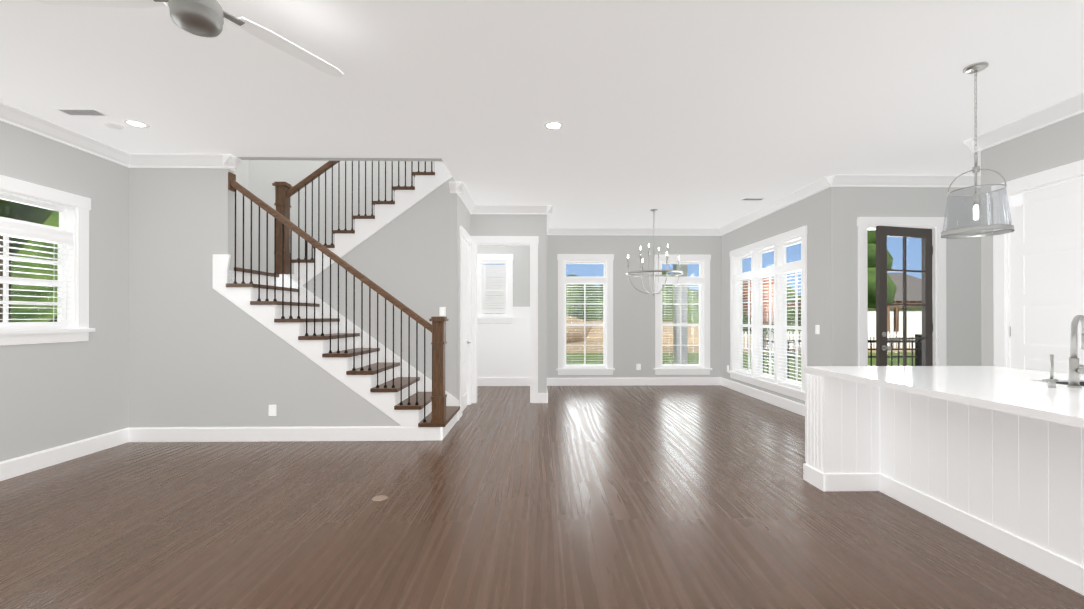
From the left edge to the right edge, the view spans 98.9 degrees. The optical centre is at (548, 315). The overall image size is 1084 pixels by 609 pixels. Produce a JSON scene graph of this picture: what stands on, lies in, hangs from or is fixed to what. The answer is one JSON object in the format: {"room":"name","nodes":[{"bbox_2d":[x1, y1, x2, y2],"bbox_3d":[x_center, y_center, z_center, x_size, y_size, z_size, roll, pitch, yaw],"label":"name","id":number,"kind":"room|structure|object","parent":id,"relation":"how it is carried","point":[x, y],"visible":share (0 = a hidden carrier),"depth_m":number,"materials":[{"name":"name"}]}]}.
{"room":"living room","nodes":[
{"label":"living room","id":0,"kind":"room"},
{"bbox_2d":[0,121,248,461],"bbox_3d":[-4.484,-1.663,2.237,0.120,6.000,10.000,0,0,-1],"label":"wall","id":1,"kind":"structure","parent":0,"point":[53,395],"depth_m":4.45,"materials":[{"name":"grey paint"}]},
{"bbox_2d":[0,175,94,344],"bbox_3d":[-4.480,-0.449,3.373,0.175,1.380,2.300,0,0,-1],"label":"window","id":2,"kind":"structure","parent":1,"relation":"in","point":[69,235],"depth_m":4.19,"materials":[{"name":"white wood"}]},
{"bbox_2d":[128,157,442,427],"bbox_3d":[-2.822,-1.653,5.042,3.320,6.000,0.100,0,0,-1],"label":"wall","id":3,"kind":"structure","parent":0,"point":[181,226],"depth_m":4.97,"materials":[{"name":"grey paint"}]},
{"bbox_2d":[269,405,275,415],"bbox_3d":[-2.961,1.016,4.975,0.075,0.115,0.008,0,0,-1],"label":"outlet","id":4,"kind":"object","parent":3,"relation":"attached to","point":[272,410],"visible":1,"depth_m":4.97,"materials":[{"name":"white plastic"}]},
{"bbox_2d":[0,92,1083,480],"bbox_3d":[0.656,-0.185,3.244,10.200,3.050,11.570,0,0,-1],"label":"trim","id":5,"kind":"structure","parent":3,"relation":"attached to","point":[502,354],"depth_m":5.65,"materials":[{"name":"white wood"}]},
{"bbox_2d":[249,160,434,273],"bbox_3d":[-2.866,-1.646,7.154,3.319,6.000,0.235,0,0,-1],"label":"wall","id":6,"kind":"structure","parent":0,"point":[264,175],"depth_m":7.02,"materials":[{"name":"grey paint"}]},
{"bbox_2d":[302,177,457,398],"bbox_3d":[-2.322,-0.325,5.998,2.280,3.351,0.100,0,0,-1],"label":"wall","id":7,"kind":"structure","parent":0,"point":[408,257],"depth_m":5.96,"materials":[{"name":"grey paint"}]},
{"bbox_2d":[440,307,445,315],"bbox_3d":[-1.361,-0.050,5.962,0.075,0.115,0.008,0,0,-1],"label":"light switch","id":8,"kind":"object","parent":7,"relation":"attached to","point":[442,311],"visible":1,"depth_m":5.96,"materials":[{"name":"white plastic"}]},
{"bbox_2d":[458,196,470,405],"bbox_3d":[-1.254,-0.173,6.625,0.120,3.050,1.110,0,0,-1],"label":"wall","id":9,"kind":"structure","parent":0,"point":[464,218],"depth_m":6.18,"materials":[{"name":"grey paint"}]},
{"bbox_2d":[462,240,470,411],"bbox_3d":[-1.202,0.141,6.676,0.098,2.412,0.722,0,0,-1],"label":"closet door","id":10,"kind":"structure","parent":9,"relation":"in","point":[466,342],"depth_m":6.77,"materials":[{"name":"white wood"}]},
{"bbox_2d":[471,214,546,392],"bbox_3d":[-0.617,-0.170,7.253,1.180,3.050,0.120,0,0,-1],"label":"wall","id":11,"kind":"structure","parent":0,"point":[508,224],"depth_m":7.20,"materials":[{"name":"grey paint"}]},
{"bbox_2d":[0,385,1083,608],"bbox_3d":[0.656,1.400,3.253,10.440,0.120,11.840,0,0,-1],"label":"floor","id":12,"kind":"structure","parent":0,"point":[640,497],"depth_m":2.96,"materials":[{"name":"brown wood"}]},
{"bbox_2d":[213,161,459,440],"bbox_3d":[-2.818,-0.338,5.994,3.363,3.377,2.073,0,0,-1],"label":"staircase","id":13,"kind":"structure","parent":12,"relation":"on","point":[292,332],"depth_m":5.37,"materials":[{"name":"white wood"}]},
{"bbox_2d":[228,161,448,422],"bbox_3d":[-2.304,-0.988,5.519,2.367,4.297,1.095,0,0,-1],"label":"stair railing","id":14,"kind":"object","parent":13,"relation":"on","point":[284,226],"visible":0.73,"depth_m":5.04,"materials":[{"name":"brown wood"}]},
{"bbox_2d":[372,495,387,500],"bbox_3d":[-1.237,1.339,3.404,0.110,0.004,0.110,0,0,-1],"label":"cap","id":15,"kind":"object","parent":12,"relation":"on","point":[380,498],"visible":1,"depth_m":3.39,"materials":[{"name":"beige"}]},
{"bbox_2d":[803,371,1083,595],"bbox_3d":[2.891,0.895,2.397,1.546,0.885,2.852,0,0,-1],"label":"kitchen island","id":16,"kind":"object","parent":12,"relation":"on","point":[991,457],"depth_m":2.85,"materials":[{"name":"white wood"}]},
{"bbox_2d":[803,367,1083,426],"bbox_3d":[2.610,0.432,2.387,0.970,0.040,2.880,0,0,-1],"label":"island countertop","id":17,"kind":"structure","parent":16,"relation":"on","point":[1029,396],"depth_m":2.66,"materials":[{"name":"white stone"}]},
{"bbox_2d":[947,367,1083,378],"bbox_3d":[3.394,0.432,2.403,0.600,0.040,2.880,0,0,-1],"label":"island countertop","id":18,"kind":"structure","parent":16,"relation":"on","point":[1011,373],"depth_m":3.39,"materials":[{"name":"white stone"}]},
{"bbox_2d":[1039,335,1083,386],"bbox_3d":[3.003,0.261,2.668,0.329,0.305,0.137,0,0,-1],"label":"faucet","id":19,"kind":"object","parent":18,"relation":"on","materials":[{"name":"silver metal"}]},
{"bbox_2d":[1059,379,1083,386],"bbox_3d":[3.300,0.554,2.611,0.440,0.258,0.780,0,0,-1],"label":"sink","id":20,"kind":"object","parent":18,"relation":"in","point":[1060,380],"depth_m":2.99,"materials":[{"name":"silver metal"}]},
{"bbox_2d":[0,0,1083,228],"bbox_3d":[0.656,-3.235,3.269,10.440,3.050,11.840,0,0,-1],"label":"ceiling","id":21,"kind":"structure","parent":0,"point":[711,114],"depth_m":3.46,"materials":[{"name":"white paint"}]},
{"bbox_2d":[56,109,107,115],"bbox_3d":[-3.908,-1.703,3.889,0.320,0.008,0.120,0,0,-1],"label":"ceiling vent","id":22,"kind":"object","parent":21,"relation":"in","point":[82,112],"visible":0.98,"depth_m":3.88,"materials":[{"name":"white metal"}]},
{"bbox_2d":[105,122,123,129],"bbox_3d":[-3.883,-1.691,4.150,0.124,0.030,0.124,0,0,-1],"label":"smoke detector","id":23,"kind":"object","parent":21,"relation":"attached to","point":[112,125],"visible":1,"depth_m":4.12,"materials":[{"name":"white plastic"}]},
{"bbox_2d":[123,119,149,127],"bbox_3d":[-3.663,-1.703,4.124,0.180,0.005,0.180,0,0,-1],"label":"recessed light","id":24,"kind":"object","parent":21,"relation":"in","point":[138,124],"visible":0.98,"depth_m":4.11,"materials":[{"name":"white"}]},
{"bbox_2d":[33,0,343,76],"bbox_3d":[-1.785,-1.509,2.132,1.212,0.410,1.356,0,0,-1],"label":"fan","id":25,"kind":"object","parent":21,"relation":"hanging from","point":[202,18],"visible":1,"depth_m":2.15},
{"bbox_2d":[544,121,563,129],"bbox_3d":[0.047,-1.703,4.162,0.180,0.005,0.180,0,0,-1],"label":"recessed light","id":26,"kind":"object","parent":21,"relation":"in","point":[553,125],"visible":1,"depth_m":4.16,"materials":[{"name":"white"}]},
{"bbox_2d":[626,209,682,295],"bbox_3d":[1.689,-1.002,7.434,0.901,1.385,0.902,0,0,-1],"label":"chandelier","id":27,"kind":"object","parent":21,"relation":"hanging from","point":[628,273],"visible":1,"depth_m":7.43,"materials":[{"name":"silver metal"}]},
{"bbox_2d":[742,198,764,199],"bbox_3d":[2.974,-1.692,6.753,0.300,0.008,0.120,0,0,-1],"label":"ceiling vent","id":28,"kind":"object","parent":21,"relation":"in","point":[753,198],"visible":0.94,"depth_m":6.72,"materials":[{"name":"white metal"}]},
{"bbox_2d":[941,62,1014,238],"bbox_3d":[2.938,-1.135,3.189,0.372,1.150,0.372,0,0,-1],"label":"pendant light","id":29,"kind":"object","parent":21,"relation":"hanging from","point":[976,169],"visible":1,"depth_m":3.18,"materials":[{"name":"silver metal"}]},
{"bbox_2d":[477,235,720,377],"bbox_3d":[0.524,-0.164,9.102,6.020,3.050,0.150,0,0,-1],"label":"wall","id":30,"kind":"structure","parent":0,"point":[633,327],"depth_m":9.05,"materials":[{"name":"grey paint"}]},
{"bbox_2d":[477,254,513,322],"bbox_3d":[-1.065,-0.519,9.043,0.800,1.340,0.205,0,0,-1],"label":"window","id":31,"kind":"structure","parent":30,"relation":"in","point":[494,287],"depth_m":9.01,"materials":[{"name":"white"}]},
{"bbox_2d":[557,254,614,374],"bbox_3d":[0.720,-0.019,9.078,1.130,2.340,0.205,0,0,-1],"label":"dining room window","id":32,"kind":"structure","parent":30,"relation":"in","point":[606,261],"depth_m":9.04,"materials":[{"name":"white wood"}]},
{"bbox_2d":[673,264,687,363],"bbox_3d":[0.475,-0.226,9.771,6.110,3.420,1.170,0,0,-1],"label":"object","id":33,"kind":"object","parent":30,"relation":"attached to","point":[676,329],"depth_m":10.06,"materials":[{"name":"grey"}]},
{"bbox_2d":[654,255,711,374],"bbox_3d":[2.619,-0.019,9.118,1.130,2.340,0.205,0,0,-1],"label":"dining room window","id":34,"kind":"structure","parent":30,"relation":"in","point":[702,280],"depth_m":9.08,"materials":[{"name":"white wood"}]},
{"bbox_2d":[721,187,843,404],"bbox_3d":[3.496,-0.170,7.379,0.150,3.050,3.420,0,0,-1],"label":"wall","id":35,"kind":"structure","parent":0,"point":[819,215],"depth_m":5.99,"materials":[{"name":"grey paint"}]},
{"bbox_2d":[728,226,806,400],"bbox_3d":[3.468,-0.025,7.402,0.205,2.340,2.490,0,0,-1],"label":"window","id":36,"kind":"structure","parent":35,"relation":"in","point":[780,269],"depth_m":7.20,"materials":[{"name":"white wood"}]},
{"bbox_2d":[843,187,980,365],"bbox_3d":[4.655,-0.176,5.767,2.100,3.050,0.150,0,0,-1],"label":"wall","id":37,"kind":"structure","parent":0,"point":[963,301],"depth_m":5.70,"materials":[{"name":"grey paint"}]},
{"bbox_2d":[876,226,932,365],"bbox_3d":[4.342,0.137,5.612,0.840,2.415,0.312,0,0,-1],"label":"french door","id":38,"kind":"structure","parent":37,"relation":"in","point":[883,233],"depth_m":5.63,"materials":[{"name":"brown metal"}]},
{"bbox_2d":[981,112,1083,365],"bbox_3d":[4.284,-0.193,0.994,0.120,3.050,6.920,0,0,-1],"label":"wall","id":39,"kind":"structure","parent":0,"point":[1057,144],"depth_m":4.15,"materials":[{"name":"grey paint"}]},
{"bbox_2d":[1009,178,1083,375],"bbox_3d":[4.172,0.130,3.824,0.098,2.412,0.742,0,0,-1],"label":"pantry door","id":40,"kind":"structure","parent":39,"relation":"in","point":[1046,270],"depth_m":3.89,"materials":[{"name":"white wood"}]},
{"label":"outside","id":41,"kind":"structure","parent":0,"visible":0},
{"bbox_2d":[566,330,914,382],"bbox_3d":[-0.708,2.081,39.930,160.000,0.020,160.000,0,0,-1],"label":"ground","id":42,"kind":"structure","parent":41,"point":[696,355],"depth_m":20.92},
{"bbox_2d":[0,199,896,333],"bbox_3d":[20.232,-2.471,38.355,120.603,22.111,96.695,0,0,-1],"label":"trees","id":43,"kind":"object","parent":42,"relation":"on","point":[871,242],"depth_m":13.07,"materials":[{"name":"green plant"}]},
{"bbox_2d":[500,313,914,352],"bbox_3d":[1.839,2.201,37.692,55.000,4.898,25.419,0,0,-1],"label":"dirt mound","id":44,"kind":"object","parent":42,"relation":"on","point":[595,341],"depth_m":32.72,"materials":[{"name":"beige soil"}]},
{"bbox_2d":[743,273,921,347],"bbox_3d":[27.265,-1.273,41.525,32.000,6.700,26.000,0,0,-1],"label":"house","id":45,"kind":"structure","parent":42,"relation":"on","point":[915,312],"depth_m":45.62,"materials":[{"name":"white"}]},
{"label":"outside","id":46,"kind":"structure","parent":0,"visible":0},
{"bbox_3d":[5.060,1.434,6.975,2.940,0.120,2.240,0,0,-1],"label":"porch","id":47,"kind":"object","parent":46,"visible":0},
{"bbox_2d":[763,334,918,378],"bbox_3d":[5.048,0.852,8.027,2.860,1.050,0.080,0,0,-1],"label":"porch railing","id":48,"kind":"object","parent":47,"relation":"on","point":[918,356],"depth_m":8.03,"materials":[{"name":"black metal"}]},
{"bbox_2d":[919,334,921,365],"bbox_3d":[6.460,0.849,6.972,0.060,1.050,2.070,0,0,-1],"label":"porch railing","id":49,"kind":"object","parent":47,"relation":"on","point":[920,352],"depth_m":8.02,"materials":[{"name":"black metal"}]}
]}

